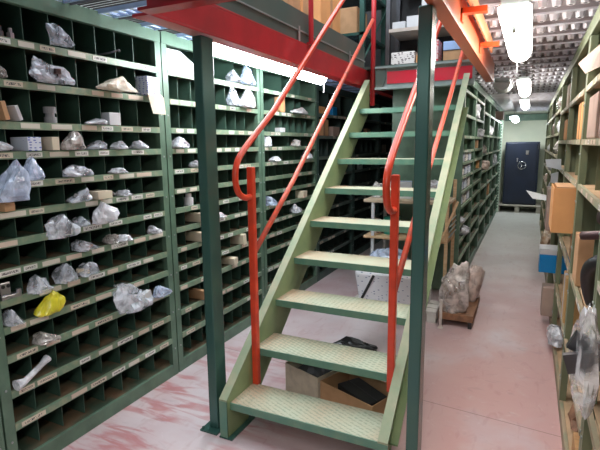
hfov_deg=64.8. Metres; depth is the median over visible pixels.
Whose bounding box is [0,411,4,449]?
shelving unit
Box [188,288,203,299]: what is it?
cardboard box
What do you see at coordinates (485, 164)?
plastic bag
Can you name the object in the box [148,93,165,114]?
paper sheet
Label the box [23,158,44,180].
plastic bag
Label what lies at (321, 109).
carton
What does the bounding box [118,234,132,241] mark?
plastic bag
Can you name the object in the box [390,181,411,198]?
carton
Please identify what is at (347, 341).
plastic bag
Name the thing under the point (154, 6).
steel beam
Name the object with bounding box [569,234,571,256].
carton
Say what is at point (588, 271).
hose
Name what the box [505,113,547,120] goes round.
trim
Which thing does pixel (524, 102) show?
lamp
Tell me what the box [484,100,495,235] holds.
shelving unit
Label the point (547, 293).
carton
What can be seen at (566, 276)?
carton
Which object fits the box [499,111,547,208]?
wall
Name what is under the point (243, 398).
staircase
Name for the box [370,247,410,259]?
plastic bag
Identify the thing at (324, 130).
carton
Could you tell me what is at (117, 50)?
metal rod
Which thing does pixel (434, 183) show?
plastic bag
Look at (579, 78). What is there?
shelving unit
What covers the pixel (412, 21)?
carton
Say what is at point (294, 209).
plastic bag
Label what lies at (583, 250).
carton
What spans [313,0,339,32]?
carton
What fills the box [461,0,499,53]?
bracket
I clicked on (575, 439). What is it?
carton
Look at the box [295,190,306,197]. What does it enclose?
cardboard piece
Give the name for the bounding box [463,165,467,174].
carton
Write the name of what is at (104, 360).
shelving unit
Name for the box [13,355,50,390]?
bone
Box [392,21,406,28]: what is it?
carton
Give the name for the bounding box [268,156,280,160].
plastic bag
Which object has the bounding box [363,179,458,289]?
shelving unit
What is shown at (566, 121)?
carton
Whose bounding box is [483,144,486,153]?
plastic bag
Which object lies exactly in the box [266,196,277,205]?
plastic bag
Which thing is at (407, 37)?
shelving
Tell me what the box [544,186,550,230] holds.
carton
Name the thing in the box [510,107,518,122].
lamp
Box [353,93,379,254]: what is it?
shelving unit
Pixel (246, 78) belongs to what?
plastic bag
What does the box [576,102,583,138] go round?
carton
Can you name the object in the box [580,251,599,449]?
shelving unit
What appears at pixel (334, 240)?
shelving unit
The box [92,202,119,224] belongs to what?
plastic bag
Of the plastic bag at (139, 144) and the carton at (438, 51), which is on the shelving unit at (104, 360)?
the plastic bag at (139, 144)
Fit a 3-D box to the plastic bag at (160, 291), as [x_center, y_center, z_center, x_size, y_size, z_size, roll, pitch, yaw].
[-0.926,0.433,3.151,0.092,0.075,0.151,4,11,25]
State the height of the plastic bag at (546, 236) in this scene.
0.190 m
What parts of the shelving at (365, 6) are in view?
shelf, shelf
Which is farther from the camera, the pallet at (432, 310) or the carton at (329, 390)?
the pallet at (432, 310)
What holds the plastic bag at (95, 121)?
on the shelving unit at (104, 360)
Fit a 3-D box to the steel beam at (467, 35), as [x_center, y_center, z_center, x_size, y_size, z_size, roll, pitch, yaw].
[1.063,-1.152,2.946,0.067,0.160,3.190,4,11,25]
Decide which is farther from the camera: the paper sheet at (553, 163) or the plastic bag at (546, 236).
the plastic bag at (546, 236)
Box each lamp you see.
[213,43,326,92]
[493,68,511,93]
[498,0,531,71]
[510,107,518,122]
[517,70,530,96]
[520,97,529,109]
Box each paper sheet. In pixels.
[526,190,546,199]
[545,159,560,169]
[550,172,558,182]
[578,45,599,73]
[591,49,599,68]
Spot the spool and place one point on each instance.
(49, 112)
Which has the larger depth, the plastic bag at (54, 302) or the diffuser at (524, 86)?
the diffuser at (524, 86)
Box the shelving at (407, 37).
[385,0,481,64]
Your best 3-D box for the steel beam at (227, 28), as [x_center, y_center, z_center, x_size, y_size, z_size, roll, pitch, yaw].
[0.368,-1.353,4.168,0.095,0.160,4.860,4,11,25]
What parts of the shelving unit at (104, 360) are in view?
metal bracket, shelf, shelf, shelf, shelf, shelf, shelf, shelf, shelf, shelf, shelf, shelf, shelf, shelf, shelf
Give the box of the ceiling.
[56,0,599,111]
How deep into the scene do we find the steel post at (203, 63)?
2.55 m
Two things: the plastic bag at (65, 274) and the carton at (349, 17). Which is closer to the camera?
the plastic bag at (65, 274)
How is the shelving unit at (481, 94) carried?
on the floor
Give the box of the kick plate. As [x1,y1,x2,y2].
[216,0,364,68]
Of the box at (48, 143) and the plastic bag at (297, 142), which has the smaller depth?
the box at (48, 143)
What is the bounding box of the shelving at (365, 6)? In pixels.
[340,0,385,66]
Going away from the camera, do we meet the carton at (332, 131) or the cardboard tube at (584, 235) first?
the cardboard tube at (584, 235)
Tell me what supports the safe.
on the pallet at (538, 205)
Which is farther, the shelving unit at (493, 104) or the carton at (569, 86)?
the shelving unit at (493, 104)
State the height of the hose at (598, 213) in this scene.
0.084 m
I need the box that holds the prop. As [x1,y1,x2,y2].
[437,299,442,328]
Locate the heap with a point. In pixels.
(571, 414)
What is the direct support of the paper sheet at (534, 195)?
on the shelving unit at (560, 88)
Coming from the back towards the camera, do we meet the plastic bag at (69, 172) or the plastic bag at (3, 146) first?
the plastic bag at (69, 172)
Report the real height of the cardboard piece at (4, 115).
0.087 m
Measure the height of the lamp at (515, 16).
0.261 m
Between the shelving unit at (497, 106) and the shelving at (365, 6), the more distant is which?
the shelving unit at (497, 106)
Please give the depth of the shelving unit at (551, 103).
8.11 m
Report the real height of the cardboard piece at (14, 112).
0.071 m
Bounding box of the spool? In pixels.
[43,107,56,122]
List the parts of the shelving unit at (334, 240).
shelf, shelf, shelf, shelf, shelf, shelf, shelf, shelf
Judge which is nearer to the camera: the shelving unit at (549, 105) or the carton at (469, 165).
the carton at (469, 165)
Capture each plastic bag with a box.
[0,66,5,77]
[0,141,13,150]
[0,159,30,202]
[3,309,21,326]
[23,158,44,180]
[27,276,53,293]
[29,55,74,84]
[32,331,60,345]
[34,290,65,317]
[45,216,80,239]
[46,24,74,46]
[55,263,77,283]
[60,131,85,149]
[63,166,93,176]
[69,188,91,202]
[71,241,98,251]
[72,216,88,226]
[76,262,98,276]
[84,118,107,124]
[87,140,106,149]
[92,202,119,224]
[96,76,138,92]
[103,234,117,244]
[108,168,128,172]
[110,141,128,148]
[113,284,153,313]
[116,190,132,195]
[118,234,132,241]
[129,140,148,148]
[147,225,162,233]
[152,286,172,297]
[172,136,189,147]
[189,160,197,166]
[226,70,239,81]
[226,86,241,105]
[238,87,255,107]
[240,66,255,85]
[264,137,271,146]
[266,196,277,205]
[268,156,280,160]
[290,107,307,114]
[290,139,300,145]
[290,204,301,212]
[301,150,312,158]
[334,336,377,350]
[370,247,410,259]
[372,181,382,197]
[430,179,438,199]
[439,261,469,313]
[460,224,469,234]
[464,265,484,301]
[476,104,481,117]
[477,128,484,136]
[482,160,489,169]
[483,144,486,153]
[493,154,496,163]
[540,230,550,244]
[546,324,562,347]
[553,142,557,153]
[557,95,561,109]
[562,304,599,419]
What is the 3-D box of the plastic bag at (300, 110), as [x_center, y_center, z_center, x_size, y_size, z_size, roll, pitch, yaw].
[0.000,-1.183,4.881,0.071,0.069,0.379,4,11,25]
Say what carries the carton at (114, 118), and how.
on the shelving unit at (104, 360)
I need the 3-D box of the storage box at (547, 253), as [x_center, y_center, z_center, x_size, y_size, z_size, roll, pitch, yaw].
[2.307,0.308,4.268,0.269,0.218,0.204,4,11,25]
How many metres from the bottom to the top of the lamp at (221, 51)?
0.261 m
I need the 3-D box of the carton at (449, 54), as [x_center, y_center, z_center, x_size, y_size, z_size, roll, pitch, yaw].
[1.537,-1.625,4.620,0.240,0.138,0.200,4,11,25]
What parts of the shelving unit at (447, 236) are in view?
leg, leg, leg, leg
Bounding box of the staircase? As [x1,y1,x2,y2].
[219,0,469,449]
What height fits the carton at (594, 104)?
0.211 m
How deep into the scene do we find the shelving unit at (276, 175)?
4.87 m
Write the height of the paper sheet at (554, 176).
0.106 m
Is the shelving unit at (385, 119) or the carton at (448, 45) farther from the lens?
the shelving unit at (385, 119)
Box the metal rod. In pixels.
[97,49,119,55]
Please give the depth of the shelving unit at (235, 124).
3.74 m
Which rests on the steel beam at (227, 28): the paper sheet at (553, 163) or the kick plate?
the kick plate
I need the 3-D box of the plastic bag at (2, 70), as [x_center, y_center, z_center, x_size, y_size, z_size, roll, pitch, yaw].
[-1.373,-0.698,2.137,0.118,0.063,0.052,4,11,25]
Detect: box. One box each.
[355,271,430,304]
[538,244,569,273]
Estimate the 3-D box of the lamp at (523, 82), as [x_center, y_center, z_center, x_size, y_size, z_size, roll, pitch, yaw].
[2.467,-1.557,5.197,0.127,0.208,1.150,4,11,25]
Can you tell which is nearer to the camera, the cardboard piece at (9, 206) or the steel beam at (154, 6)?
the steel beam at (154, 6)
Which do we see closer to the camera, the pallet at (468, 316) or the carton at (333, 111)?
the pallet at (468, 316)
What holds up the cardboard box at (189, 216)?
on the shelving unit at (235, 124)
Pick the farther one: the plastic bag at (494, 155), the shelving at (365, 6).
the plastic bag at (494, 155)
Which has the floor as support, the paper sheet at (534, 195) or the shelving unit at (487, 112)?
the shelving unit at (487, 112)
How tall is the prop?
0.260 m
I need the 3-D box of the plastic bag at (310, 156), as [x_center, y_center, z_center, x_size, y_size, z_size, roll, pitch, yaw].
[0.072,-0.767,5.155,0.125,0.092,0.121,7,12,37]
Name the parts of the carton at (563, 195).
lid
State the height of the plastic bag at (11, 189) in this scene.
0.190 m
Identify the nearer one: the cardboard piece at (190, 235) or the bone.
the bone
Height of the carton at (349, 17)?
0.281 m
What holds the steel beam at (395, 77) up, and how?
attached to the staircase
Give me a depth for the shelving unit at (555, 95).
6.99 m
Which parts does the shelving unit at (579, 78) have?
shelf, shelf, shelf, shelf, shelf, shelf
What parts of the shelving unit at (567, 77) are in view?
shelf, shelf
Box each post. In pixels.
[192,35,225,435]
[307,0,313,44]
[406,4,436,449]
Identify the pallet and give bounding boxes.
[355,294,439,322]
[498,201,540,213]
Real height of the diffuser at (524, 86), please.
0.076 m
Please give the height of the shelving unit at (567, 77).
2.260 m
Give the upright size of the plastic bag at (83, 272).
0.075 m
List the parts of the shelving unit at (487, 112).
shelf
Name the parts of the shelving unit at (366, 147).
shelf, shelf, shelf, shelf, shelf, shelf, shelf, shelf, shelf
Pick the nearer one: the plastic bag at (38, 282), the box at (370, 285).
the plastic bag at (38, 282)
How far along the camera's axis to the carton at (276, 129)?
4.58 m
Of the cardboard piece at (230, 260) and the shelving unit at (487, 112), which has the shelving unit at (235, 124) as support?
the cardboard piece at (230, 260)
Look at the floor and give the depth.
3.29 m
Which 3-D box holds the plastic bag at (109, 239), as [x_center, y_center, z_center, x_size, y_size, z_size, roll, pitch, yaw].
[-1.122,0.079,2.791,0.132,0.058,0.065,4,11,25]
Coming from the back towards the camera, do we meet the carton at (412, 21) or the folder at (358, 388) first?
the carton at (412, 21)
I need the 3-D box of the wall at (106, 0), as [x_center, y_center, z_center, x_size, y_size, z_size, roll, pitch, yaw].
[-0.525,-1.863,5.732,0.100,5.000,15.500,4,11,25]
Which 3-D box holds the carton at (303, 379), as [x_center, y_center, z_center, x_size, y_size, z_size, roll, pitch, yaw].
[0.102,0.997,3.054,0.265,0.247,0.295,-10,13,-42]
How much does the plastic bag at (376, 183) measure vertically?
0.170 m
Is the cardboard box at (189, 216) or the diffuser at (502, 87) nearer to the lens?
the cardboard box at (189, 216)
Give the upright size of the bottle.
0.085 m
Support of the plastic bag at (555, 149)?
on the shelving unit at (560, 88)
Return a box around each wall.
[76,0,175,32]
[365,0,395,66]
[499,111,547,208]
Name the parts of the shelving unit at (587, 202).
shelf, shelf, shelf, shelf, shelf, shelf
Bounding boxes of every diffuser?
[493,81,511,93]
[510,117,518,122]
[517,80,530,96]
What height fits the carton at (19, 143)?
0.067 m
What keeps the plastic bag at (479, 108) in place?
on the shelving unit at (481, 94)
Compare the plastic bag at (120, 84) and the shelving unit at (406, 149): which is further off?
the shelving unit at (406, 149)
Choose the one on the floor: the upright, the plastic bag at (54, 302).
the upright
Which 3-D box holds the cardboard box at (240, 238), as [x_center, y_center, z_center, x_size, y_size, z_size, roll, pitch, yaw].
[-0.543,0.116,4.086,0.160,0.089,0.058,4,11,25]
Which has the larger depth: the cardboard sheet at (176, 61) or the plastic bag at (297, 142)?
the plastic bag at (297, 142)
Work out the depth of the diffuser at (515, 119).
9.77 m
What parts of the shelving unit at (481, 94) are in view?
shelf, shelf, shelf, shelf, shelf, shelf, shelf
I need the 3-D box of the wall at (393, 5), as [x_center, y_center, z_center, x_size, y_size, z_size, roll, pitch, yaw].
[1.926,-3.137,5.973,3.850,2.620,0.050,4,11,25]
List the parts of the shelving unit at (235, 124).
panel, shelf, shelf, shelf, shelf, shelf, shelf, shelf, shelf, shelf, shelf, shelf, shelf, shelf, shelf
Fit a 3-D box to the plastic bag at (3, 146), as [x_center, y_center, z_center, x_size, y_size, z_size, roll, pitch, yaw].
[-1.379,-0.361,2.156,0.124,0.048,0.110,8,13,40]
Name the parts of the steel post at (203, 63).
plate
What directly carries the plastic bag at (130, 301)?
on the shelving unit at (104, 360)
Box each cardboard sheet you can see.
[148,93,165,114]
[166,48,193,73]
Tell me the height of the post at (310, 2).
1.068 m
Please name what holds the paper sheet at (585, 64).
on the shelving unit at (587, 202)
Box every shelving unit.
[0,0,178,449]
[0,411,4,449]
[160,31,264,371]
[259,69,317,296]
[317,84,353,280]
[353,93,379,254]
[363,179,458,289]
[378,100,392,241]
[391,81,477,289]
[469,84,485,263]
[477,93,491,249]
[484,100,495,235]
[489,104,499,225]
[493,108,501,217]
[539,105,549,232]
[540,99,552,235]
[543,91,556,231]
[544,79,562,283]
[547,59,572,326]
[552,23,590,401]
[558,5,599,449]
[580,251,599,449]
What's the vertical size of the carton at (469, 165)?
0.101 m
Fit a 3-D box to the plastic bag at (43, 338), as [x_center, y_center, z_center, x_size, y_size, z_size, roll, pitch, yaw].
[-1.320,0.569,2.435,0.138,0.058,0.108,4,11,25]
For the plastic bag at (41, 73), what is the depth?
2.30 m
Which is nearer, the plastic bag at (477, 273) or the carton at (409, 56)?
the plastic bag at (477, 273)
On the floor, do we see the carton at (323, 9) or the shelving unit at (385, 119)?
the shelving unit at (385, 119)
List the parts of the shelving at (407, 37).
shelf, panel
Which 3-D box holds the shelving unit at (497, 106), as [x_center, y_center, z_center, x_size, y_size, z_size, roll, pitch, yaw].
[3.538,-1.209,9.591,0.755,2.330,1.110,4,11,25]
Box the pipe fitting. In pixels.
[6,28,14,38]
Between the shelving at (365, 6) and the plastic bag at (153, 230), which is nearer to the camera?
the plastic bag at (153, 230)
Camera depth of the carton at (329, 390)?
2.79 m
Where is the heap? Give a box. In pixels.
[568,403,581,431]
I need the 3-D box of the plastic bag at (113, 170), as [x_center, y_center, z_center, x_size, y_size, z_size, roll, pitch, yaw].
[-1.079,-0.324,2.803,0.097,0.032,0.110,4,11,25]
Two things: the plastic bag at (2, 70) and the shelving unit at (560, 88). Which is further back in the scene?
the shelving unit at (560, 88)
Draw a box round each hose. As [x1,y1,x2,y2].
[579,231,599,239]
[580,255,596,306]
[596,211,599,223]
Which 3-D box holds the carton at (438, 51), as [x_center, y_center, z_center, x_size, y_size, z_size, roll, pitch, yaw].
[1.321,-1.683,4.670,0.120,0.241,0.200,4,11,25]
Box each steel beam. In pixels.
[132,0,392,98]
[137,0,235,14]
[375,59,474,90]
[424,0,494,81]
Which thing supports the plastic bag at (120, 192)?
on the shelving unit at (104, 360)
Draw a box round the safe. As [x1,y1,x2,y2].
[502,142,539,204]
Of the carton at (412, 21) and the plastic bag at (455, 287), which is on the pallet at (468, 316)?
the plastic bag at (455, 287)
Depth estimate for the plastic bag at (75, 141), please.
2.47 m
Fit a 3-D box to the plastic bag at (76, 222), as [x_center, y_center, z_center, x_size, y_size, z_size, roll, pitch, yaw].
[-1.202,-0.021,2.586,0.146,0.052,0.081,4,11,25]
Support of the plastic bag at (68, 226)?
on the shelving unit at (104, 360)
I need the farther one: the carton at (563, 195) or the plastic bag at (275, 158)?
the plastic bag at (275, 158)
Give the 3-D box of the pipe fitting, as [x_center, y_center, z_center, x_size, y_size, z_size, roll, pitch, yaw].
[-1.361,-0.896,2.220,0.031,0.052,0.036,4,11,25]
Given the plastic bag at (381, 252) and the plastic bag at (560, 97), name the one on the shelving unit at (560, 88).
the plastic bag at (560, 97)
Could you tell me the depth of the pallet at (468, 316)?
4.22 m
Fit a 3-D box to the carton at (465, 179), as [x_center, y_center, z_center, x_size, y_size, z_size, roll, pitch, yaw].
[1.817,-0.489,5.494,0.200,0.111,0.240,4,11,25]
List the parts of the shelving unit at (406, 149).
casing, shelf, shelf, shelf, shelf, shelf, shelf, shelf, shelf, shelf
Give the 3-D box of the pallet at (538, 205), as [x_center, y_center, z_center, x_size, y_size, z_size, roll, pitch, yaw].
[5.218,-0.429,11.341,0.980,0.170,0.750,4,11,25]
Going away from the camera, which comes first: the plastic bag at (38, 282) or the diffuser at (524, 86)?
the plastic bag at (38, 282)
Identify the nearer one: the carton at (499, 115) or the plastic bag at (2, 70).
the plastic bag at (2, 70)
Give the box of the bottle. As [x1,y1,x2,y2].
[184,193,193,205]
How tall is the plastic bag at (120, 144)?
0.048 m
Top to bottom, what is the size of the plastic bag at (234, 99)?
0.150 m
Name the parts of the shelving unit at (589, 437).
shelf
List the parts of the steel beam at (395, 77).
gusset plate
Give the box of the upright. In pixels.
[496,121,502,211]
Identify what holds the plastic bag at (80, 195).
on the shelving unit at (104, 360)
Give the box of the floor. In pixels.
[62,207,561,449]
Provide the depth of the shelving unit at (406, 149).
5.15 m
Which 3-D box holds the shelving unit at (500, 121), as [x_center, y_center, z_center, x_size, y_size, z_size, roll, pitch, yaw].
[4.024,-1.384,10.585,0.755,2.330,1.110,4,11,25]
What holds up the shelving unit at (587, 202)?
on the floor
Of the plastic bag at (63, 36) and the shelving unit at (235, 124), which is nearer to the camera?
the plastic bag at (63, 36)
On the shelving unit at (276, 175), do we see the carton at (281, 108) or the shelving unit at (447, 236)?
the carton at (281, 108)
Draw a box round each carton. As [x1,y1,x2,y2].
[10,137,41,150]
[87,190,112,199]
[101,112,120,125]
[135,76,159,95]
[274,97,284,111]
[275,128,284,131]
[282,0,313,14]
[285,361,337,397]
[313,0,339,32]
[319,106,324,113]
[319,119,327,135]
[320,372,388,413]
[328,127,338,135]
[329,107,336,115]
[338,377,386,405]
[340,6,366,33]
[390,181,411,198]
[391,51,416,64]
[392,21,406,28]
[406,15,418,26]
[435,39,441,60]
[443,41,460,50]
[443,49,460,59]
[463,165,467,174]
[463,178,466,188]
[466,164,470,172]
[495,111,503,119]
[540,283,560,317]
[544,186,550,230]
[549,183,576,233]
[561,270,583,325]
[563,119,567,139]
[566,83,570,105]
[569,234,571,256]
[571,431,592,449]
[572,232,593,286]
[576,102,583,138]
[586,91,599,138]
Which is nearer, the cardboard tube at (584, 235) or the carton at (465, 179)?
the cardboard tube at (584, 235)
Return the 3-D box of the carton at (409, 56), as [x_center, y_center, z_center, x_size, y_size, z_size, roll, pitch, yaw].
[1.160,-1.774,5.229,0.260,0.236,0.220,4,11,25]
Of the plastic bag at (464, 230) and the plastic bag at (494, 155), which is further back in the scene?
the plastic bag at (494, 155)
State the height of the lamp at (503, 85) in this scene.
0.227 m
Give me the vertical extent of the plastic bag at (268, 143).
0.094 m
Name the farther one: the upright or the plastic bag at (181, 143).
the upright
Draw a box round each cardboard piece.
[0,101,9,119]
[0,202,14,211]
[4,105,22,120]
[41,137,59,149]
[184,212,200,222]
[185,230,201,241]
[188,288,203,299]
[221,255,237,264]
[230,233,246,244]
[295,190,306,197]
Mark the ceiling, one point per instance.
(559, 27)
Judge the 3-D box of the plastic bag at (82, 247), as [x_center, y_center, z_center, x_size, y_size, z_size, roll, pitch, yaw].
[-1.193,0.107,2.617,0.121,0.063,0.124,4,11,25]
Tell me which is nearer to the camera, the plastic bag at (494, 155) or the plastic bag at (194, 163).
the plastic bag at (194, 163)
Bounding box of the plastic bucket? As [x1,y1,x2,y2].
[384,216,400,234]
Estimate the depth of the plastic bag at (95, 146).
2.62 m
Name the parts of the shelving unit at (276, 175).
shelf, shelf, shelf, shelf, shelf, shelf, shelf, shelf, shelf, shelf, shelf, shelf, shelf, shelf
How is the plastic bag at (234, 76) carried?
on the shelving unit at (235, 124)
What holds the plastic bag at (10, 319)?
on the shelving unit at (104, 360)
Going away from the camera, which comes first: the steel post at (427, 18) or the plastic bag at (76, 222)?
the steel post at (427, 18)
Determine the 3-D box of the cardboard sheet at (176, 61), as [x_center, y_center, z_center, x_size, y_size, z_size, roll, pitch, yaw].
[-0.822,-1.126,3.262,0.028,0.143,0.291,4,11,27]
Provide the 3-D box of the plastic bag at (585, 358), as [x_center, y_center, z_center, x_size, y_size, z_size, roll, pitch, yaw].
[0.929,0.397,1.540,0.132,0.320,0.360,4,11,25]
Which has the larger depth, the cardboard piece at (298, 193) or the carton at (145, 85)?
the cardboard piece at (298, 193)
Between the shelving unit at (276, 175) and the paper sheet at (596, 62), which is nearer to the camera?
the paper sheet at (596, 62)
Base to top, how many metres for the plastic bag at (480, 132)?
0.120 m
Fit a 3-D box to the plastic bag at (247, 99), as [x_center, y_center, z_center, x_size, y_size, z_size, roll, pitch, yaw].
[-0.442,-1.076,3.972,0.077,0.172,0.247,4,11,25]
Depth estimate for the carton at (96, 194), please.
2.67 m

